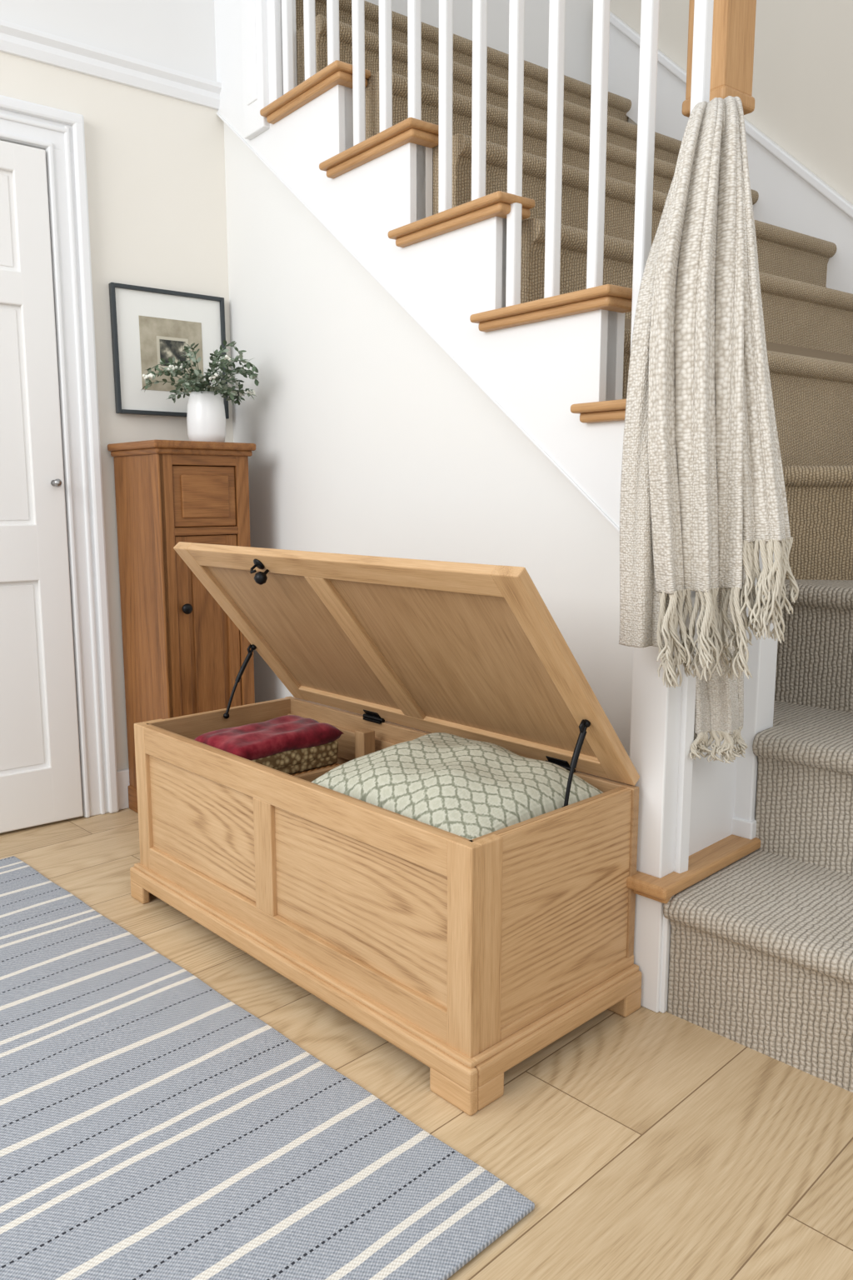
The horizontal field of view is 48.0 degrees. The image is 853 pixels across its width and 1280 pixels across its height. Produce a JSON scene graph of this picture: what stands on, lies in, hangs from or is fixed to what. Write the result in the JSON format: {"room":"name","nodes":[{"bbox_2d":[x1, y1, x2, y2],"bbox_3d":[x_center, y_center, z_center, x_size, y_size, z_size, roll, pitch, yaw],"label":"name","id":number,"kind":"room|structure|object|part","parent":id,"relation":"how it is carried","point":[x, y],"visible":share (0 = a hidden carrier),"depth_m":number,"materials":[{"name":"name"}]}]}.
{"room":"home entrance hallway","nodes":[
{"label":"home entrance hallway","id":0,"kind":"room"},
{"bbox_2d":[0,0,593,833],"bbox_3d":[-1.362,-1.163,2.954,6.400,3.600,0.121,-7,11,-38],"label":"wall","id":1,"kind":"structure","parent":0,"point":[155,162],"depth_m":3.20,"materials":[{"name":"beige paint"}]},
{"bbox_2d":[0,130,53,147],"bbox_3d":[-1.473,-1.489,2.717,0.804,0.016,0.031,-7,11,-38],"label":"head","id":2,"kind":"object","parent":1,"relation":"attached to","point":[4,135],"visible":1,"depth_m":2.90},
{"bbox_2d":[0,112,69,133],"bbox_3d":[-1.472,-1.541,2.709,0.907,0.015,0.031,-7,11,-38],"label":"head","id":3,"kind":"object","parent":1,"relation":"attached to","point":[6,117],"visible":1,"depth_m":2.91},
{"bbox_2d":[0,109,73,153],"bbox_3d":[-1.486,-1.534,2.705,1.020,0.114,0.023,-7,11,-38],"label":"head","id":4,"kind":"object","parent":1,"relation":"attached to","point":[57,138],"visible":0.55,"depth_m":2.92},
{"bbox_2d":[0,143,83,821],"bbox_3d":[-1.483,-0.417,2.874,0.780,2.130,0.030,-7,11,-38],"label":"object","id":5,"kind":"object","parent":1,"relation":"attached to","point":[17,308],"depth_m":3.05,"materials":[{"name":"paint"}]},
{"bbox_2d":[0,174,13,267],"bbox_3d":[-1.353,-1.263,2.851,0.221,0.266,0.008,-7,11,-38],"label":"panel","id":6,"kind":"object","parent":5,"relation":"attached to","point":[6,243],"visible":1,"depth_m":2.91,"materials":[{"name":"paint"}]},
{"bbox_2d":[0,140,14,171],"bbox_3d":[-1.479,-1.429,2.714,0.760,0.080,0.019,-7,11,-38],"label":"rail","id":7,"kind":"object","parent":5,"relation":"attached to","point":[7,159],"visible":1,"depth_m":2.88,"materials":[{"name":"paint"}]},
{"bbox_2d":[0,269,22,305],"bbox_3d":[-1.479,-1.054,2.772,0.760,0.100,0.019,-7,11,-38],"label":"rail","id":8,"kind":"object","parent":5,"relation":"attached to","point":[11,293],"visible":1,"depth_m":2.93,"materials":[{"name":"paint"}]},
{"bbox_2d":[0,307,29,520],"bbox_3d":[-1.353,-0.690,2.939,0.221,0.646,0.008,-7,11,-38],"label":"panel","id":9,"kind":"object","parent":5,"relation":"attached to","point":[13,483],"visible":1,"depth_m":2.99,"materials":[{"name":"paint"}]},
{"bbox_2d":[0,524,39,582],"bbox_3d":[-1.479,-0.253,2.895,0.760,0.180,0.019,-7,11,-38],"label":"rail","id":10,"kind":"object","parent":5,"relation":"attached to","point":[18,542],"visible":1,"depth_m":3.03,"materials":[{"name":"paint"}]},
{"bbox_2d":[0,584,44,770],"bbox_3d":[-1.353,0.125,3.064,0.221,0.596,0.008,-7,11,-38],"label":"panel","id":11,"kind":"object","parent":5,"relation":"attached to","point":[21,723],"visible":1,"depth_m":3.09,"materials":[{"name":"paint"}]},
{"bbox_2d":[0,766,54,833],"bbox_3d":[-1.479,0.542,3.017,0.760,0.190,0.019,-7,11,-38],"label":"rail","id":12,"kind":"object","parent":5,"relation":"attached to","point":[26,797],"visible":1,"depth_m":3.14,"materials":[{"name":"paint"}]},
{"bbox_3d":[-1.214,-0.449,3.079,0.100,2.130,0.018,-7,11,-38],"label":"stile","id":13,"kind":"part","parent":5,"relation":"part of","materials":[{"name":"white wood"}]},
{"bbox_2d":[50,479,62,486],"bbox_3d":[-1.181,-0.500,3.053,0.027,0.026,0.051,-9,12,-44],"label":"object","id":14,"kind":"structure","parent":5,"relation":"attached to","point":[57,482],"depth_m":3.04,"materials":[{"name":"metal"}]},
{"bbox_2d":[0,95,84,125],"bbox_3d":[-1.480,-1.576,2.692,1.024,0.036,0.041,-7,11,-38],"label":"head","id":15,"kind":"object","parent":1,"relation":"attached to","point":[7,103],"visible":0.76,"depth_m":2.91},
{"bbox_2d":[45,122,119,817],"bbox_3d":[-1.125,-0.510,3.143,0.116,2.252,0.040,-7,11,-38],"label":"door frame","id":16,"kind":"structure","parent":1,"relation":"attached to","point":[59,157],"depth_m":3.13,"materials":[{"name":"white paint"}]},
{"bbox_2d":[0,19,221,109],"bbox_3d":[-2.172,-1.684,2.118,3.800,0.085,0.038,-7,11,-38],"label":"trim","id":17,"kind":"structure","parent":1,"relation":"attached to","point":[17,40],"depth_m":3.03,"materials":[{"name":"white paint"}]},
{"bbox_2d":[116,768,129,809],"bbox_3d":[-0.890,0.503,3.503,0.503,0.140,0.018,-7,11,-38],"label":"baseboard","id":18,"kind":"structure","parent":1,"relation":"attached to","point":[122,775],"depth_m":3.36,"materials":[{"name":"white paint"}]},
{"bbox_2d":[109,282,229,419],"bbox_3d":[-0.873,-0.978,3.278,0.404,0.416,0.033,-7,11,-38],"label":"framed picture","id":19,"kind":"object","parent":1,"relation":"attached to","point":[149,325],"visible":0.8,"depth_m":3.24,"materials":[{"name":"wood"}]},
{"bbox_3d":[-1.025,-0.960,3.157,0.013,0.416,0.024,-7,10,-38],"label":"frame","id":20,"kind":"part","parent":19,"relation":"part of","materials":[{"name":"wood"}]},
{"bbox_3d":[-0.870,-0.778,3.305,0.378,0.013,0.024,-7,10,-38],"label":"frame","id":21,"kind":"part","parent":19,"relation":"part of","materials":[{"name":"wood"}]},
{"bbox_3d":[-0.875,-1.178,3.250,0.378,0.013,0.024,-7,10,-38],"label":"frame","id":22,"kind":"part","parent":19,"relation":"part of","materials":[{"name":"wood"}]},
{"bbox_2d":[138,315,204,392],"bbox_3d":[-0.871,-0.973,3.280,0.225,0.240,0.009,-7,11,-38],"label":"print","id":23,"kind":"object","parent":19,"relation":"attached to","point":[165,337],"depth_m":3.26},
{"bbox_3d":[-0.720,-0.997,3.398,0.013,0.416,0.024,-7,10,-38],"label":"frame","id":24,"kind":"part","parent":19,"relation":"part of","materials":[{"name":"wood"}]},
{"bbox_2d":[0,808,852,1279],"bbox_3d":[-0.164,0.890,1.611,6.400,0.050,6.200,-9,12,-44],"label":"floor","id":25,"kind":"structure","parent":0,"point":[645,1144],"depth_m":1.69,"materials":[{"name":"brown wood"}]},
{"bbox_2d":[107,440,255,813],"bbox_3d":[-0.806,-0.024,3.248,0.355,1.259,0.371,-7,11,-40],"label":"cabinet","id":26,"kind":"object","parent":25,"relation":"on","point":[183,655],"visible":0.68,"depth_m":3.10,"materials":[{"name":"brown wood"}]},
{"bbox_3d":[-0.781,0.078,3.095,0.040,0.821,0.016,-7,11,-40],"label":"door frame","id":27,"kind":"part","parent":26,"relation":"part of","materials":[{"name":"brown wood"}]},
{"bbox_3d":[-0.764,-0.100,3.047,0.034,0.034,0.032,-7,11,-40],"label":"door knob","id":28,"kind":"part","parent":26,"relation":"part of","materials":[{"name":"black metal"}]},
{"bbox_2d":[140,340,259,442],"bbox_3d":[-0.705,-0.803,3.099,0.332,0.325,0.366,-9,12,-44],"label":"flower vase","id":29,"kind":"object","parent":26,"relation":"on","point":[206,417],"visible":1,"depth_m":3.10,"materials":[{"name":"white ceramic"}]},
{"bbox_3d":[-0.710,-0.581,3.049,0.227,0.050,0.020,-7,11,-40],"label":"rail","id":30,"kind":"part","parent":26,"relation":"part of","materials":[{"name":"brown wood"}]},
{"bbox_3d":[-0.713,-0.460,3.071,0.219,0.191,0.016,-7,11,-40],"label":"drawer","id":31,"kind":"part","parent":26,"relation":"part of","materials":[{"name":"brown wood"}]},
{"bbox_3d":[-0.706,-0.459,3.063,0.167,0.135,0.009,-7,11,-40],"label":"drawer panel","id":32,"kind":"part","parent":26,"relation":"part of","materials":[{"name":"brown wood"}]},
{"bbox_3d":[-0.713,-0.313,3.094,0.141,0.048,0.016,-7,11,-40],"label":"door frame","id":33,"kind":"part","parent":26,"relation":"part of","materials":[{"name":"brown wood"}]},
{"bbox_3d":[-0.710,-0.351,3.085,0.227,0.025,0.020,-7,11,-40],"label":"rail","id":34,"kind":"part","parent":26,"relation":"part of","materials":[{"name":"brown wood"}]},
{"bbox_3d":[-0.716,0.063,3.155,0.151,0.735,0.006,-7,11,-40],"label":"door panel","id":35,"kind":"part","parent":26,"relation":"part of","materials":[{"name":"brown wood"}]},
{"bbox_3d":[-0.645,0.060,3.210,0.040,0.821,0.016,-7,11,-40],"label":"door frame","id":36,"kind":"part","parent":26,"relation":"part of","materials":[{"name":"brown wood"}]},
{"bbox_2d":[0,855,534,1279],"bbox_3d":[-1.039,0.842,1.709,1.402,0.014,2.022,-9,12,-44],"label":"striped rug","id":37,"kind":"object","parent":25,"relation":"on","point":[153,1126],"visible":1,"depth_m":1.62,"materials":[{"name":"blue fabric"}]},
{"bbox_2d":[130,541,641,1115],"bbox_3d":[-0.173,0.271,2.281,0.539,0.970,1.299,-8,12,-43],"label":"storage chest","id":38,"kind":"object","parent":25,"relation":"on","point":[471,958],"visible":0.96,"depth_m":2.00,"materials":[{"name":"brown wood"}]},
{"bbox_3d":[-0.557,0.456,2.379,0.008,0.265,0.518,-8,12,-43],"label":"panel","id":39,"kind":"part","parent":38,"relation":"part of","materials":[{"name":"brown wood"}]},
{"bbox_3d":[-0.561,0.395,2.785,0.430,0.403,0.014,-8,12,-43],"label":"panel","id":40,"kind":"part","parent":38,"relation":"part of","materials":[{"name":"brown wood"}]},
{"bbox_3d":[-0.402,-0.179,2.287,0.032,0.032,0.008,9,52,46],"label":"lid hook plate","id":41,"kind":"part","parent":38,"relation":"part of","materials":[{"name":"black metal"}]},
{"bbox_3d":[-0.391,-0.151,2.279,0.032,0.032,0.042,9,52,46],"label":"lid knob","id":42,"kind":"part","parent":38,"relation":"part of","materials":[{"name":"black metal"}]},
{"bbox_3d":[-0.345,0.655,2.178,0.024,0.072,1.139,-8,12,-43],"label":"rail","id":43,"kind":"part","parent":38,"relation":"part of","materials":[{"name":"brown wood"}]},
{"bbox_3d":[-0.345,0.326,2.127,0.024,0.072,1.139,-8,12,-43],"label":"rail","id":44,"kind":"part","parent":38,"relation":"part of","materials":[{"name":"brown wood"}]},
{"bbox_3d":[-0.317,-0.013,2.501,0.466,0.495,0.009,9,52,46],"label":"lid panel","id":45,"kind":"part","parent":38,"relation":"part of","materials":[{"name":"brown wood"}]},
{"bbox_2d":[275,755,337,774],"bbox_3d":[-0.405,0.317,2.473,0.313,0.028,0.176,-8,12,-43],"label":"cushion","id":46,"kind":"object","parent":38,"relation":"in","point":[303,762],"depth_m":2.44,"materials":[{"name":"brown fabric"}]},
{"bbox_2d":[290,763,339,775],"bbox_3d":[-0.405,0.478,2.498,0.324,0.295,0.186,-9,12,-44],"label":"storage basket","id":47,"kind":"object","parent":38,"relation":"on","point":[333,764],"visible":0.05,"depth_m":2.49,"materials":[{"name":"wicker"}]},
{"bbox_2d":[194,715,343,774],"bbox_3d":[-0.405,0.275,2.467,0.339,0.111,0.205,-9,12,-44],"label":"cushion","id":48,"kind":"object","parent":47,"relation":"on","point":[289,744],"visible":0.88,"depth_m":2.42,"materials":[{"name":"red fabric"},{"name":"patterned brown fabric"}]},
{"bbox_3d":[-0.234,-0.166,2.130,1.079,0.060,0.026,9,52,46],"label":"lid rail","id":49,"kind":"part","parent":38,"relation":"part of","materials":[{"name":"brown wood"}]},
{"bbox_3d":[-0.143,0.522,1.948,0.008,0.265,0.564,-8,12,-43],"label":"panel","id":50,"kind":"part","parent":38,"relation":"part of","materials":[{"name":"brown wood"}]},
{"bbox_3d":[-0.163,0.431,2.564,0.040,0.388,0.038,-8,12,-43],"label":"divider post","id":51,"kind":"part","parent":38,"relation":"part of","materials":[{"name":"brown wood"}]},
{"bbox_3d":[0.016,0.211,2.428,1.079,0.055,0.026,9,52,46],"label":"lid rail","id":52,"kind":"part","parent":38,"relation":"part of","materials":[{"name":"brown wood"}]},
{"bbox_2d":[311,732,603,839],"bbox_3d":[0.059,0.330,2.049,0.429,0.202,0.520,-8,12,-43],"label":"patterned cushion","id":53,"kind":"object","parent":38,"relation":"in","point":[470,789],"visible":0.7,"depth_m":1.94,"materials":[{"name":"beige fabric"}]},
{"bbox_3d":[0.075,0.050,2.093,0.552,0.495,0.009,9,52,46],"label":"lid panel","id":54,"kind":"part","parent":38,"relation":"part of","materials":[{"name":"brown wood"}]},
{"bbox_3d":[0.284,0.530,1.903,0.430,0.403,0.013,-8,12,-43],"label":"panel","id":55,"kind":"part","parent":38,"relation":"part of","materials":[{"name":"brown wood"}]},
{"bbox_3d":[0.285,0.715,1.931,0.428,0.030,0.024,-8,12,-43],"label":"rail","id":56,"kind":"part","parent":38,"relation":"part of","materials":[{"name":"brown wood"}]},
{"bbox_2d":[214,0,852,1092],"bbox_3d":[0.944,-1.028,2.733,1.990,3.400,3.142,-7,11,-38],"label":"staircase","id":57,"kind":"structure","parent":25,"relation":"on","point":[742,883],"depth_m":2.32,"materials":[{"name":"white paint"}]},
{"bbox_3d":[-0.555,-2.195,2.986,0.009,0.970,0.065,-7,11,-37],"label":"newel panel","id":58,"kind":"part","parent":57,"relation":"part of","materials":[{"name":"white paint"}]},
{"bbox_3d":[0.518,0.164,2.040,0.028,1.255,0.106,-7,11,-37],"label":"post","id":59,"kind":"part","parent":57,"relation":"part of","materials":[{"name":"white paint"}]},
{"bbox_3d":[0.619,0.486,2.197,0.525,0.026,0.160,-9,12,-44],"label":"newel plate","id":60,"kind":"part","parent":57,"relation":"part of","materials":[{"name":"brown wood"}]},
{"bbox_2d":[619,95,799,764],"bbox_3d":[0.541,-0.366,1.847,0.320,1.285,0.254,-1,9,-5],"label":"throw blanket","id":61,"kind":"object","parent":57,"relation":"hanging from","point":[702,482],"visible":0.99,"depth_m":1.78,"materials":[{"name":"beige fabric"}]},
{"bbox_3d":[0.625,0.103,2.135,0.280,0.754,0.022,-9,12,-44],"label":"panel","id":62,"kind":"part","parent":57,"relation":"part of","materials":[{"name":"white paint"}]},
{"bbox_2d":[224,0,633,779],"bbox_3d":[-0.105,-1.019,2.675,0.031,3.400,1.935,-7,11,-37],"label":"wall","id":63,"kind":"structure","parent":0,"point":[369,438],"depth_m":2.76,"materials":[{"name":"white paint"}]},
{"bbox_2d":[590,0,852,204],"bbox_3d":[1.990,-1.177,3.043,0.102,3.600,5.000,-7,11,-37],"label":"wall","id":64,"kind":"structure","parent":0,"point":[802,82],"depth_m":3.59,"materials":[{"name":"beige paint"}]}
]}

